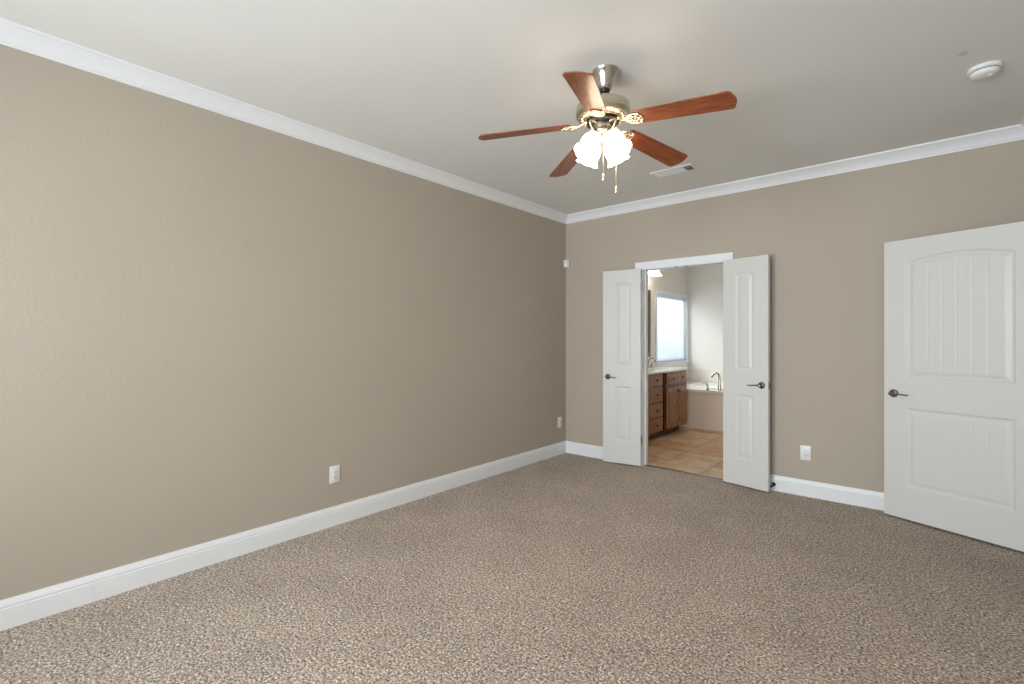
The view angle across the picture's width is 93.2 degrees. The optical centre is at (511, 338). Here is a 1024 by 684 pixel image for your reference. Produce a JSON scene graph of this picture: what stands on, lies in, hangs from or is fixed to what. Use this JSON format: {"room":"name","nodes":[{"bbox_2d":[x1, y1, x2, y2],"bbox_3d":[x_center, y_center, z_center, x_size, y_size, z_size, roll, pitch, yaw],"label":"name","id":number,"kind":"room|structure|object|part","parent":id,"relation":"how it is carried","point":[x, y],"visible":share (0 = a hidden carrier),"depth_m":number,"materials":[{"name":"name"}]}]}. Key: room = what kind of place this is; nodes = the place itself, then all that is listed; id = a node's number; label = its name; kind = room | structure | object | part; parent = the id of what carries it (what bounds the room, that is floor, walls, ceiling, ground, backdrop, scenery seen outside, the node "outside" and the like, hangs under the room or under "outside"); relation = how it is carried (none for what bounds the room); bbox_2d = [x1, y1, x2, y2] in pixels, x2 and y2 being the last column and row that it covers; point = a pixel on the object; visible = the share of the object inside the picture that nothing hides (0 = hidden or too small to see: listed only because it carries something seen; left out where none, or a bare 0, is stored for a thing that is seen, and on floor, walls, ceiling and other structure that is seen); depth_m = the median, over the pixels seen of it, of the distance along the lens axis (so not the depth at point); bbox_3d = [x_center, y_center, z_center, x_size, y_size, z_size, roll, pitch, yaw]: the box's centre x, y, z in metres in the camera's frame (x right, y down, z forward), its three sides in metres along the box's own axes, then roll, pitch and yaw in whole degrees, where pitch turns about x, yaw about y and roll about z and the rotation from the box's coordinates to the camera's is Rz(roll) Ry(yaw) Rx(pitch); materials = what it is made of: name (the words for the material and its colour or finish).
{"room":"empty bedroom","nodes":[
{"label":"empty bedroom","id":0,"kind":"room"},
{"bbox_2d":[0,44,687,599],"bbox_3d":[-0.285,-0.051,4.674,0.120,2.743,10.270,0,0,41],"label":"wall","id":1,"kind":"structure","parent":0,"point":[205,314],"depth_m":2.90,"materials":[{"name":"beige paint"}]},
{"bbox_2d":[0,441,565,630],"bbox_3d":[-1.429,1.253,3.231,0.016,0.134,6.350,0,0,41],"label":"baseboard","id":2,"kind":"structure","parent":1,"relation":"attached to","point":[21,609],"depth_m":2.88,"materials":[{"name":"white paint"}]},
{"bbox_2d":[0,18,567,223],"bbox_3d":[-1.405,-1.381,3.211,0.078,0.085,6.350,0,0,41],"label":"crown molding","id":3,"kind":"structure","parent":1,"relation":"attached to","point":[14,35],"depth_m":2.86,"materials":[{"name":"white paint"}]},
{"bbox_2d":[330,465,339,483],"bbox_3d":[-1.257,0.959,3.437,0.009,0.122,0.078,0,0,41],"label":"wall outlet","id":4,"kind":"object","parent":1,"relation":"attached to","point":[334,470],"visible":1,"depth_m":3.43,"materials":[{"name":"white plastic"}]},
{"bbox_2d":[333,469,336,478],"bbox_3d":[-1.255,0.959,3.436,0.004,0.068,0.034,0,0,41],"label":"receptacle","id":5,"kind":"object","parent":4,"relation":"attached to","point":[334,470],"depth_m":3.43,"materials":[{"name":"grey plastic"}]},
{"bbox_2d":[558,417,561,427],"bbox_3d":[0.549,0.955,5.551,0.009,0.122,0.078,0,0,41],"label":"wall outlet","id":6,"kind":"object","parent":1,"relation":"attached to","point":[559,418],"visible":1,"depth_m":5.54,"materials":[{"name":"white plastic"}]},
{"bbox_2d":[648,290,650,356],"bbox_3d":[1.509,-0.235,6.656,0.030,1.010,1.775,0,0,41],"label":"wall mirror","id":7,"kind":"object","parent":1,"relation":"attached to","point":[649,291],"visible":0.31,"depth_m":7.29,"materials":[{"name":"brown wood"}]},
{"bbox_2d":[648,270,661,275],"bbox_3d":[1.976,-1.016,7.062,0.212,0.137,0.720,0,0,41],"label":"vanity light","id":8,"kind":"object","parent":1,"relation":"attached to","point":[656,272],"visible":0.27,"depth_m":7.19,"materials":[{"name":"white glass"}]},
{"bbox_2d":[655,290,688,366],"bbox_3d":[2.624,-0.160,8.048,0.140,1.210,1.350,0,0,41],"label":"window","id":9,"kind":"structure","parent":1,"relation":"in","point":[657,297],"depth_m":7.97,"materials":[{"name":"white paint"}]},
{"bbox_3d":[2.593,-0.170,8.074,0.060,1.080,1.240,0,0,41],"label":"frame","id":10,"kind":"part","parent":9,"relation":"part of","materials":[{"name":"white paint"}]},
{"bbox_2d":[657,294,685,361],"bbox_3d":[2.637,-0.171,8.037,0.047,1.074,1.228,0,0,41],"label":"window blind","id":11,"kind":"object","parent":9,"relation":"attached to","point":[668,352],"visible":0.86,"depth_m":8.03,"materials":[{"name":"white fabric"}]},
{"bbox_3d":[2.636,-0.684,8.037,0.044,0.048,1.228,0,0,41],"label":"head rail","id":12,"kind":"part","parent":11,"relation":"part of","materials":[{"name":"white plastic"}]},
{"bbox_3d":[2.634,0.357,8.039,0.040,0.018,1.228,0,0,41],"label":"rail","id":13,"kind":"part","parent":11,"relation":"part of","materials":[{"name":"white plastic"}]},
{"bbox_3d":[2.647,0.380,8.028,0.080,0.020,1.300,0,0,41],"label":"sill","id":14,"kind":"part","parent":9,"relation":"part of","materials":[{"name":"white paint"}]},
{"bbox_2d":[0,427,1023,683],"bbox_3d":[1.692,1.370,3.063,5.220,0.100,10.390,0,0,41],"label":"floor","id":15,"kind":"structure","parent":0,"point":[565,568],"depth_m":2.46,"materials":[{"name":"carpet"}]},
{"bbox_2d":[648,370,686,439],"bbox_3d":[1.715,0.886,6.476,0.576,0.868,2.010,0,0,41],"label":"bathroom vanity","id":16,"kind":"object","parent":15,"relation":"on","point":[667,392],"visible":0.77,"depth_m":6.52,"materials":[{"name":"brown wood"}]},
{"bbox_3d":[1.620,0.943,5.975,0.026,0.555,0.346,0,0,41],"label":"cabinet door","id":17,"kind":"part","parent":16,"relation":"part of","materials":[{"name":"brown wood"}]},
{"bbox_3d":[1.878,0.730,6.330,0.018,0.200,0.420,0,0,41],"label":"drawer","id":18,"kind":"part","parent":16,"relation":"part of","materials":[{"name":"brown wood"}]},
{"bbox_3d":[1.878,0.540,6.330,0.018,0.150,0.420,0,0,41],"label":"drawer","id":19,"kind":"part","parent":16,"relation":"part of","materials":[{"name":"brown wood"}]},
{"bbox_3d":[1.878,1.130,6.330,0.018,0.180,0.420,0,0,41],"label":"drawer","id":20,"kind":"part","parent":16,"relation":"part of","materials":[{"name":"brown wood"}]},
{"bbox_3d":[1.878,0.935,6.330,0.018,0.180,0.420,0,0,41],"label":"drawer","id":21,"kind":"part","parent":16,"relation":"part of","materials":[{"name":"brown wood"}]},
{"bbox_2d":[648,361,688,374],"bbox_3d":[1.707,0.393,6.483,0.557,0.116,2.050,0,0,41],"label":"countertop","id":22,"kind":"structure","parent":16,"relation":"on","point":[652,370],"depth_m":6.69,"materials":[{"name":"stone"}]},
{"bbox_2d":[648,357,655,367],"bbox_3d":[2.047,0.344,7.107,0.144,0.154,0.332,0,0,41],"label":"sink faucet","id":23,"kind":"object","parent":22,"relation":"on","point":[651,357],"visible":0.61,"depth_m":7.12,"materials":[{"name":"grey metal"}]},
{"bbox_2d":[649,367,672,368],"bbox_3d":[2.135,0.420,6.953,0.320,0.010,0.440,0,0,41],"label":"sink","id":24,"kind":"object","parent":22,"relation":"in","point":[651,367],"depth_m":6.87,"materials":[{"name":"white ceramic"}]},
{"bbox_3d":[2.190,0.943,6.643,0.026,0.555,0.351,0,0,41],"label":"cabinet door","id":25,"kind":"part","parent":16,"relation":"part of","materials":[{"name":"brown wood"}]},
{"bbox_3d":[2.289,0.844,6.795,0.042,0.783,0.772,0,0,41],"label":"frame","id":26,"kind":"part","parent":16,"relation":"part of","materials":[{"name":"brown wood"}]},
{"bbox_3d":[2.307,0.540,6.780,0.026,0.150,0.700,0,0,41],"label":"false drawer","id":27,"kind":"part","parent":16,"relation":"part of","materials":[{"name":"brown wood"}]},
{"bbox_3d":[2.424,0.943,6.916,0.026,0.555,0.351,0,0,41],"label":"cabinet door","id":28,"kind":"part","parent":16,"relation":"part of","materials":[{"name":"brown wood"}]},
{"bbox_2d":[645,465,722,479],"bbox_3d":[1.699,1.317,4.800,0.811,0.006,0.030,0,0,41],"label":"threshold","id":29,"kind":"object","parent":15,"relation":"on","point":[645,465],"visible":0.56,"depth_m":4.78,"materials":[{"name":"brown wood"}]},
{"bbox_2d":[679,369,722,431],"bbox_3d":[3.411,0.925,7.394,1.964,0.790,1.329,0,0,41],"label":"bathtub","id":30,"kind":"object","parent":15,"relation":"on","point":[704,407],"visible":0.31,"depth_m":7.12,"materials":[{"name":"beige ceramic"}]},
{"bbox_2d":[686,383,722,389],"bbox_3d":[3.430,0.965,7.417,1.512,0.480,0.924,0,0,41],"label":"basin","id":31,"kind":"object","parent":30,"relation":"in","point":[714,386],"depth_m":7.60,"materials":[{"name":"white ceramic"}]},
{"bbox_2d":[702,372,721,390],"bbox_3d":[2.985,0.612,6.972,0.481,0.267,0.126,0,0,41],"label":"tub faucet","id":32,"kind":"object","parent":30,"relation":"on","point":[714,373],"visible":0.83,"depth_m":6.97,"materials":[{"name":"grey metal"}]},
{"bbox_3d":[2.957,0.612,7.024,0.053,0.267,0.174,0,0,-27],"label":"spout","id":33,"kind":"part","parent":32,"relation":"part of","materials":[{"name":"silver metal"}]},
{"bbox_2d":[0,0,1023,214],"bbox_3d":[0.439,-1.473,1.596,5.220,0.100,6.530,0,0,41],"label":"ceiling","id":34,"kind":"structure","parent":0,"point":[813,82],"depth_m":2.53,"materials":[{"name":"paint"}]},
{"bbox_2d":[478,64,736,193],"bbox_3d":[0.519,-1.099,2.532,1.222,0.648,1.258,0,0,41],"label":"ceiling fan","id":35,"kind":"object","parent":34,"relation":"hanging from","point":[598,110],"visible":1,"depth_m":2.49,"materials":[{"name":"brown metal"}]},
{"bbox_3d":[0.068,-1.094,2.567,0.498,0.006,0.131,-6,12,2],"label":"blade","id":36,"kind":"part","parent":35,"relation":"part of","materials":[{"name":"brown wood"}]},
{"bbox_3d":[0.363,-1.094,2.949,0.131,0.006,0.498,-12,-3,-17],"label":"blade","id":37,"kind":"part","parent":35,"relation":"part of","materials":[{"name":"brown wood"}]},
{"bbox_3d":[0.340,-1.094,2.168,0.131,0.006,0.498,12,10,18],"label":"blade","id":38,"kind":"part","parent":35,"relation":"part of","materials":[{"name":"brown wood"}]},
{"bbox_3d":[0.406,-1.011,2.506,0.131,0.130,0.131,38,-20,-28],"label":"lamp shade","id":39,"kind":"part","parent":35,"relation":"part of","materials":[{"name":"white glass"}]},
{"bbox_3d":[0.429,-1.011,2.627,0.131,0.130,0.131,0,33,-34],"label":"lamp shade","id":40,"kind":"part","parent":35,"relation":"part of","materials":[{"name":"white glass"}]},
{"bbox_3d":[0.472,-0.969,2.505,0.004,0.226,0.004,0,0,41],"label":"pull chain","id":41,"kind":"part","parent":35,"relation":"part of","materials":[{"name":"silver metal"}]},
{"bbox_3d":[0.517,-1.108,2.497,0.009,0.065,0.051,0,0,-34],"label":"light arm","id":42,"kind":"part","parent":35,"relation":"part of","materials":[{"name":"silver metal"}]},
{"bbox_3d":[0.550,-1.011,2.604,0.131,0.130,0.131,-38,20,-28],"label":"lamp shade","id":43,"kind":"part","parent":35,"relation":"part of","materials":[{"name":"white glass"}]},
{"bbox_3d":[0.527,-1.011,2.483,0.131,0.130,0.131,0,-33,-34],"label":"lamp shade","id":44,"kind":"part","parent":35,"relation":"part of","materials":[{"name":"white glass"}]},
{"bbox_3d":[0.817,-1.094,2.786,0.498,0.006,0.131,7,-16,-34],"label":"blade","id":45,"kind":"part","parent":35,"relation":"part of","materials":[{"name":"brown wood"}]},
{"bbox_3d":[0.803,-1.094,2.304,0.498,0.006,0.131,8,-7,37],"label":"blade","id":46,"kind":"part","parent":35,"relation":"part of","materials":[{"name":"brown wood"}]},
{"bbox_2d":[650,163,698,177],"bbox_3d":[1.368,-1.417,4.096,0.360,0.013,0.160,0,0,41],"label":"ceiling vent","id":47,"kind":"object","parent":34,"relation":"in","point":[688,167],"visible":1,"depth_m":4.08,"materials":[{"name":"white metal"}]},
{"bbox_2d":[967,60,1002,80],"bbox_3d":[2.480,-1.398,2.541,0.136,0.050,0.136,0,0,41],"label":"smoke detector","id":48,"kind":"object","parent":34,"relation":"attached to","point":[982,71],"visible":1,"depth_m":2.51,"materials":[{"name":"white plastic"}]},
{"bbox_2d":[688,264,722,369],"bbox_3d":[4.237,-0.051,7.643,3.140,2.743,0.120,0,0,41],"label":"wall","id":49,"kind":"structure","parent":0,"point":[705,283],"depth_m":8.34,"materials":[{"name":"paint"}]},
{"bbox_2d":[686,369,722,382],"bbox_3d":[3.408,0.637,7.403,1.949,0.215,1.319,0,0,41],"label":"backsplash","id":50,"kind":"structure","parent":49,"relation":"attached to","point":[693,375],"depth_m":8.35,"materials":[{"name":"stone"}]},
{"bbox_2d":[566,140,1023,492],"bbox_3d":[2.138,-0.051,4.438,3.870,2.743,0.120,0,0,41],"label":"wall","id":51,"kind":"structure","parent":0,"point":[824,238],"depth_m":4.01,"materials":[{"name":"beige paint"}]},
{"bbox_2d":[564,260,568,267],"bbox_3d":[0.630,-0.870,5.614,0.062,0.090,0.060,0,0,-4],"label":"sensor","id":52,"kind":"object","parent":51,"relation":"attached to","point":[566,262],"visible":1,"depth_m":5.59,"materials":[{"name":"white plastic"}]},
{"bbox_2d":[566,441,602,458],"bbox_3d":[0.958,1.253,5.357,0.884,0.134,0.016,0,0,41],"label":"baseboard","id":53,"kind":"structure","parent":51,"relation":"attached to","point":[576,448],"depth_m":5.46,"materials":[{"name":"white paint"}]},
{"bbox_2d":[603,269,641,465],"bbox_3d":[1.156,0.291,5.095,0.422,2.027,0.152,0,0,31],"label":"door","id":54,"kind":"structure","parent":51,"relation":"in","point":[622,360],"depth_m":5.08,"materials":[{"name":"white paint"}]},
{"bbox_2d":[635,252,732,465],"bbox_3d":[1.705,0.263,4.808,0.965,2.115,0.157,0,0,41],"label":"door frame","id":55,"kind":"structure","parent":51,"relation":"attached to","point":[645,270],"depth_m":5.03,"materials":[{"name":"white paint"}]},
{"bbox_2d":[723,254,770,491],"bbox_3d":[2.078,0.291,4.305,0.152,2.027,0.420,0,0,-38],"label":"door","id":56,"kind":"structure","parent":51,"relation":"in","point":[746,281],"depth_m":4.28,"materials":[{"name":"white paint"}]},
{"bbox_3d":[2.131,0.400,4.162,0.057,0.060,0.060,0,0,-38],"label":"handle","id":57,"kind":"part","parent":56,"relation":"part of","materials":[{"name":"silver metal"}]},
{"bbox_2d":[566,124,1023,223],"bbox_3d":[2.028,-1.381,4.402,3.750,0.085,0.078,0,0,41],"label":"crown molding","id":58,"kind":"structure","parent":51,"relation":"attached to","point":[1013,133],"depth_m":3.95,"materials":[{"name":"white paint"}]},
{"bbox_2d":[800,445,810,460],"bbox_3d":[2.467,0.957,4.072,0.078,0.122,0.009,0,0,41],"label":"wall outlet","id":59,"kind":"object","parent":51,"relation":"attached to","point":[805,451],"visible":1,"depth_m":4.07,"materials":[{"name":"white plastic"}]},
{"bbox_2d":[803,449,807,456],"bbox_3d":[2.466,0.957,4.070,0.034,0.068,0.004,0,0,41],"label":"receptacle","id":60,"kind":"object","parent":59,"relation":"attached to","point":[805,451],"depth_m":4.07,"materials":[{"name":"grey plastic"}]},
{"bbox_2d":[770,474,883,510],"bbox_3d":[2.751,1.253,3.825,1.901,0.134,0.016,0,0,41],"label":"baseboard","id":61,"kind":"structure","parent":51,"relation":"attached to","point":[824,491],"depth_m":3.95,"materials":[{"name":"white paint"}]},
{"bbox_3d":[1.423,-0.051,0.715,0.120,2.743,6.470,0,0,41],"label":"wall","id":62,"kind":"structure","parent":0,"visible":0},
{"bbox_2d":[884,221,1023,551],"bbox_3d":[2.997,0.291,3.274,0.152,2.027,0.846,0,0,-27],"label":"door","id":63,"kind":"structure","parent":62,"relation":"in","point":[954,301],"depth_m":3.26,"materials":[{"name":"white paint"}]},
{"bbox_3d":[2.794,0.400,3.565,0.057,0.060,0.060,0,0,-27],"label":"handle","id":64,"kind":"part","parent":63,"relation":"part of","materials":[{"name":"silver metal"}]}
]}

